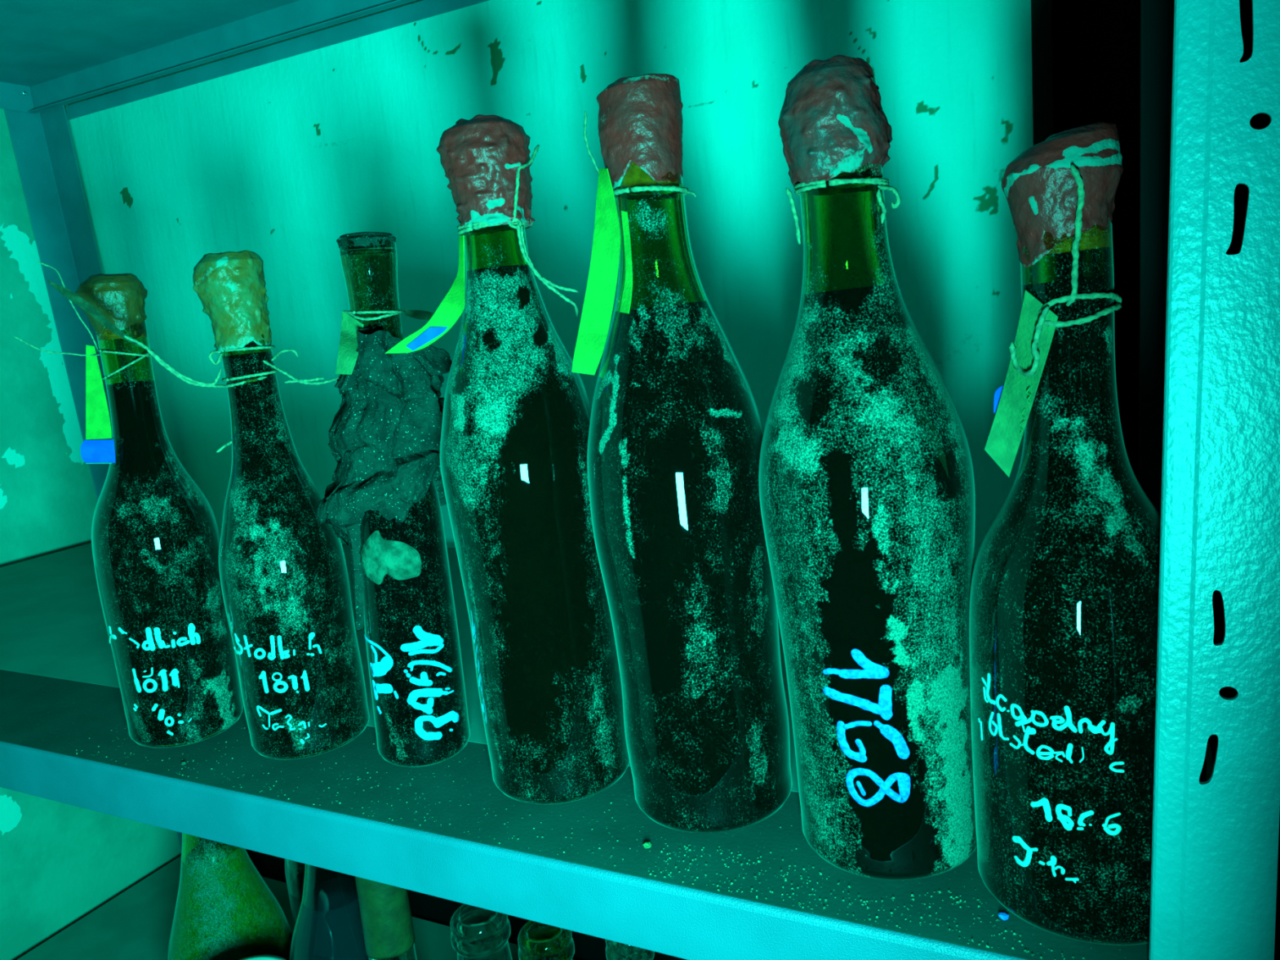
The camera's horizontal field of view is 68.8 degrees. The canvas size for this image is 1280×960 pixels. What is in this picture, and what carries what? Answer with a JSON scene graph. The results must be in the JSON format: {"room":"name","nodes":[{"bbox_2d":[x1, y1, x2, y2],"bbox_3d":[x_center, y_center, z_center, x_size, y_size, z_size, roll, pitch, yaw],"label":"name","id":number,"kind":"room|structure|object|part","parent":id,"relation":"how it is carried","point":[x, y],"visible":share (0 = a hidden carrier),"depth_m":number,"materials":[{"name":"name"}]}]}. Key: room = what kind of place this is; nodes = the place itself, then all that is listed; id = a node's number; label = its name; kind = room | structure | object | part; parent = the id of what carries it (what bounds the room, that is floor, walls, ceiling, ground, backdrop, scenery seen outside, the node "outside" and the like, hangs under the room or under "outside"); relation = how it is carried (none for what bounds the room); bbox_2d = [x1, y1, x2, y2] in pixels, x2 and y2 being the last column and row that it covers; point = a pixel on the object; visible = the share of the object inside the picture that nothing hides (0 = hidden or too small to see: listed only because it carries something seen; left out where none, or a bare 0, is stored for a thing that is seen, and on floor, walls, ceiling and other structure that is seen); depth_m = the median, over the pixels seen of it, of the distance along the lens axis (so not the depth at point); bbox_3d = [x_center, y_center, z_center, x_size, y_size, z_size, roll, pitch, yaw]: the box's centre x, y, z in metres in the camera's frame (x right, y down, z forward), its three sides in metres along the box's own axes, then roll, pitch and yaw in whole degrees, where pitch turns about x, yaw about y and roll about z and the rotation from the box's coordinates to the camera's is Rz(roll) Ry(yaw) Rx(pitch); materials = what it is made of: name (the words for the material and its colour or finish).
{"room":"wine cellar","nodes":[
{"label":"wine cellar","id":0,"kind":"room"},
{"bbox_2d":[0,108,181,959],"bbox_3d":[-1.122,-0.029,0.740,0.004,2.700,1.515,0,11,27],"label":"wall","id":1,"kind":"structure","parent":0,"point":[60,863],"depth_m":1.30,"materials":[{"name":"green paint"}]},
{"bbox_2d":[64,0,1033,564],"bbox_3d":[-0.223,-0.179,1.101,1.270,2.700,0.005,0,11,27],"label":"wall","id":2,"kind":"structure","parent":0,"point":[278,161],"depth_m":1.00,"materials":[{"name":"paint"}]},
{"bbox_2d":[245,848,686,959],"bbox_3d":[-0.151,0.633,1.229,1.258,1.050,0.023,0,11,27],"label":"trim","id":3,"kind":"structure","parent":2,"relation":"attached to","point":[426,907],"depth_m":1.26,"materials":[{"name":"black"}]},
{"bbox_2d":[1031,0,1053,145],"bbox_3d":[-0.219,-0.215,1.297,1.439,2.700,0.340,0,11,27],"label":"trim","id":4,"kind":"structure","parent":2,"relation":"attached to","point":[1041,10],"depth_m":0.92,"materials":[{"name":"black"}]},
{"bbox_2d":[1051,0,1271,616],"bbox_3d":[2.030,-1.105,3.353,3.800,3.300,0.100,0,11,27],"label":"wall","id":5,"kind":"structure","parent":0,"point":[1096,43],"depth_m":3.41,"materials":[{"name":"black"}]},
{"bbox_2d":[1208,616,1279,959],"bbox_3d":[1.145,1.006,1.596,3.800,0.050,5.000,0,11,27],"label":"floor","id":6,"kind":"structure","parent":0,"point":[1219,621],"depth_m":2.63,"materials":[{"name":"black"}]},
{"bbox_2d":[0,0,1279,959],"bbox_3d":[-0.279,0.163,0.847,1.364,2.111,0.518,0,11,27],"label":"shelving rack","id":7,"kind":"object","parent":6,"relation":"on","point":[1210,317],"visible":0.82,"depth_m":0.45,"materials":[{"name":"metal"}]},
{"bbox_3d":[-0.703,0.127,1.321,0.179,2.090,0.047,0,11,27],"label":"post","id":8,"kind":"part","parent":7,"relation":"part of","materials":[{"name":"metal"}]},
{"bbox_3d":[-0.329,-0.473,0.724,1.330,0.004,0.505,0,11,27],"label":"shelf panel","id":9,"kind":"part","parent":7,"relation":"part of","materials":[{"name":"metal"}]},
{"bbox_2d":[75,273,243,747],"bbox_3d":[-0.317,0.021,0.606,0.075,0.303,0.075,-9,11,-18],"label":"bottle","id":10,"kind":"object","parent":7,"relation":"on","point":[155,535],"visible":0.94,"depth_m":0.58,"materials":[{"name":"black glass"}]},
{"bbox_2d":[13,261,153,463],"bbox_3d":[-0.334,-0.071,0.572,0.032,0.125,0.070,4,14,40],"label":"paper tag","id":11,"kind":"object","parent":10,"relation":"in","point":[98,447],"visible":0.92,"depth_m":0.58,"materials":[{"name":"green"}]},
{"bbox_3d":[-0.328,-0.458,0.727,1.330,0.034,0.505,0,11,27],"label":"shelf","id":12,"kind":"part","parent":7,"relation":"part of","materials":[{"name":"metal"}]},
{"bbox_2d":[168,832,293,959],"bbox_3d":[-0.394,0.431,0.892,0.116,0.430,0.116,-1,11,21],"label":"bottle","id":13,"kind":"object","parent":7,"relation":"on","point":[224,909],"visible":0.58,"depth_m":0.86,"materials":[{"name":"green glass"}]},
{"bbox_2d":[240,955,285,959],"bbox_3d":[-0.285,0.520,0.726,0.086,0.295,0.086,0,11,27],"label":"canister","id":14,"kind":"object","parent":7,"relation":"on","point":[258,957],"visible":1,"depth_m":0.73,"materials":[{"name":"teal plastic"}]},
{"bbox_2d":[192,249,369,759],"bbox_3d":[-0.225,0.016,0.574,0.074,0.306,0.074,-15,14,-43],"label":"bottle","id":15,"kind":"object","parent":7,"relation":"on","point":[284,576],"visible":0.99,"depth_m":0.55,"materials":[{"name":"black glass"}]},
{"bbox_2d":[47,280,340,452],"bbox_3d":[-0.248,-0.070,0.554,0.154,0.105,0.033,-9,11,-20],"label":"twine","id":16,"kind":"object","parent":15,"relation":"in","point":[77,300],"visible":0.93,"depth_m":0.55,"materials":[{"name":"fabric"}]},
{"bbox_2d":[284,858,305,925],"bbox_3d":[-0.331,0.417,0.995,0.084,0.410,0.084,-8,11,-16],"label":"bottle","id":17,"kind":"object","parent":7,"relation":"on","point":[294,870],"visible":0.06,"depth_m":0.96,"materials":[{"name":"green glass"}]},
{"bbox_3d":[-0.226,0.631,0.925,1.330,0.004,0.505,0,11,27],"label":"shelf panel","id":18,"kind":"part","parent":7,"relation":"part of","materials":[{"name":"metal"}]},
{"bbox_2d":[288,863,368,959],"bbox_3d":[-0.257,0.436,0.824,0.110,0.420,0.110,0,11,27],"label":"bottle","id":19,"kind":"object","parent":7,"relation":"on","point":[328,926],"visible":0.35,"depth_m":0.79,"materials":[{"name":"blue glass"}]},
{"bbox_2d":[355,876,417,959],"bbox_3d":[-0.171,0.465,0.707,0.064,0.388,0.064,-1,11,21],"label":"bottle","id":20,"kind":"object","parent":7,"relation":"on","point":[388,929],"visible":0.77,"depth_m":0.67,"materials":[{"name":"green glass"}]},
{"bbox_3d":[-0.171,0.467,0.708,0.064,0.385,0.064,0,11,27],"label":"glass","id":21,"kind":"part","parent":20,"relation":"part of","materials":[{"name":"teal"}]},
{"bbox_2d":[315,231,470,767],"bbox_3d":[-0.141,0.015,0.537,0.076,0.305,0.079,4,14,41],"label":"bottle","id":22,"kind":"object","parent":7,"relation":"on","point":[386,496],"visible":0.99,"depth_m":0.52,"materials":[{"name":"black glass"}]},
{"bbox_2d":[335,310,434,374],"bbox_3d":[-0.146,-0.078,0.520,0.061,0.034,0.033,-14,14,-41],"label":"paper tag","id":23,"kind":"object","parent":22,"relation":"attached to","point":[348,354],"visible":0.92,"depth_m":0.51,"materials":[{"name":"paper"}]},
{"bbox_2d":[449,903,512,959],"bbox_3d":[-0.108,0.487,0.738,0.056,0.324,0.056,-1,11,21],"label":"bottle","id":24,"kind":"object","parent":7,"relation":"on","point":[477,933],"visible":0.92,"depth_m":0.70,"materials":[{"name":"clear glass"}]},
{"bbox_3d":[-0.271,0.147,0.837,1.330,0.034,0.505,0,11,27],"label":"shelf","id":25,"kind":"part","parent":7,"relation":"part of","materials":[{"name":"metal"}]},
{"bbox_2d":[436,114,629,804],"bbox_3d":[-0.061,-0.007,0.491,0.085,0.350,0.085,-11,12,-28],"label":"bottle","id":26,"kind":"object","parent":7,"relation":"on","point":[513,443],"visible":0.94,"depth_m":0.46,"materials":[{"name":"green glass"}]},
{"bbox_2d":[385,144,578,353],"bbox_3d":[-0.083,-0.116,0.472,0.098,0.096,0.035,-5,10,2],"label":"paper tag","id":27,"kind":"object","parent":26,"relation":"hanging from","point":[451,308],"visible":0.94,"depth_m":0.47,"materials":[{"name":"paper"}]},
{"bbox_2d":[517,920,574,959],"bbox_3d":[-0.055,0.486,0.711,0.056,0.324,0.056,-1,11,21],"label":"bottle","id":28,"kind":"object","parent":7,"relation":"on","point":[536,940],"visible":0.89,"depth_m":0.67,"materials":[{"name":"green glass"}]},
{"bbox_2d":[75,713,1084,959],"bbox_3d":[-0.079,0.166,0.531,0.619,0.001,0.126,0,11,27],"label":"grit","id":29,"kind":"object","parent":7,"relation":"on","point":[738,855],"visible":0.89,"depth_m":0.41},
{"bbox_3d":[-0.273,0.131,0.834,1.330,0.004,0.505,0,11,27],"label":"shelf panel","id":30,"kind":"part","parent":7,"relation":"part of","materials":[{"name":"metal"}]},
{"bbox_2d":[605,939,654,959],"bbox_3d":[0.007,0.477,0.677,0.056,0.342,0.056,1,12,32],"label":"bottle","id":31,"kind":"object","parent":7,"relation":"on","point":[615,950],"visible":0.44,"depth_m":0.64,"materials":[{"name":"clear glass"}]},
{"bbox_2d":[643,841,651,848],"bbox_3d":[0.003,0.173,0.443,0.004,0.003,0.004,-11,11,-27],"label":"crumb","id":32,"kind":"object","parent":7,"relation":"on","point":[647,844],"visible":1,"depth_m":0.44,"materials":[{"name":"paper"}]},
{"bbox_2d":[586,73,792,833],"bbox_3d":[0.019,-0.008,0.453,0.090,0.352,0.090,-10,11,-26],"label":"bottle","id":33,"kind":"object","parent":7,"relation":"on","point":[676,431],"visible":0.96,"depth_m":0.42,"materials":[{"name":"green glass"}]},
{"bbox_2d":[571,111,696,374],"bbox_3d":[-0.003,-0.110,0.431,0.058,0.119,0.037,-11,12,-30],"label":"paper tag","id":34,"kind":"object","parent":33,"relation":"hanging from","point":[599,298],"visible":0.91,"depth_m":0.43,"materials":[{"name":"green"}]},
{"bbox_2d":[758,54,977,879],"bbox_3d":[0.097,-0.001,0.405,0.090,0.342,0.090,-5,10,3],"label":"bottle","id":35,"kind":"object","parent":7,"relation":"on","point":[866,482],"visible":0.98,"depth_m":0.38,"materials":[{"name":"green glass"}]},
{"bbox_2d":[785,177,901,244],"bbox_3d":[0.083,-0.112,0.386,0.038,0.024,0.038,-10,11,-22],"label":"twine","id":36,"kind":"object","parent":35,"relation":"attached to","point":[883,183],"visible":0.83,"depth_m":0.37,"materials":[{"name":"fabric"}]},
{"bbox_2d":[997,912,1008,919],"bbox_3d":[0.144,0.173,0.371,0.004,0.002,0.004,0,11,27],"label":"paint fleck","id":37,"kind":"object","parent":7,"relation":"on","point":[1004,916],"visible":1,"depth_m":0.37,"materials":[{"name":"blue paint"}]},
{"bbox_2d":[968,122,1206,945],"bbox_3d":[0.170,0.021,0.359,0.086,0.300,0.085,-3,10,11],"label":"bottle","id":38,"kind":"object","parent":7,"relation":"on","point":[1064,609],"visible":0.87,"depth_m":0.34,"materials":[{"name":"green glass"}]},
{"bbox_2d":[984,164,1121,476],"bbox_3d":[0.149,-0.054,0.341,0.048,0.112,0.025,0,11,27],"label":"paper tag","id":39,"kind":"object","parent":38,"relation":"attached to","point":[1013,401],"visible":1,"depth_m":0.34,"materials":[{"name":"green"}]},
{"bbox_3d":[0.423,0.124,0.759,0.031,2.090,0.034,0,11,27],"label":"post","id":40,"kind":"part","parent":7,"relation":"part of","materials":[{"name":"black metal"}]},
{"bbox_3d":[0.197,0.210,0.342,0.058,2.111,0.036,0,11,27],"label":"post","id":41,"kind":"part","parent":7,"relation":"part of","materials":[{"name":"metal"}]}
]}

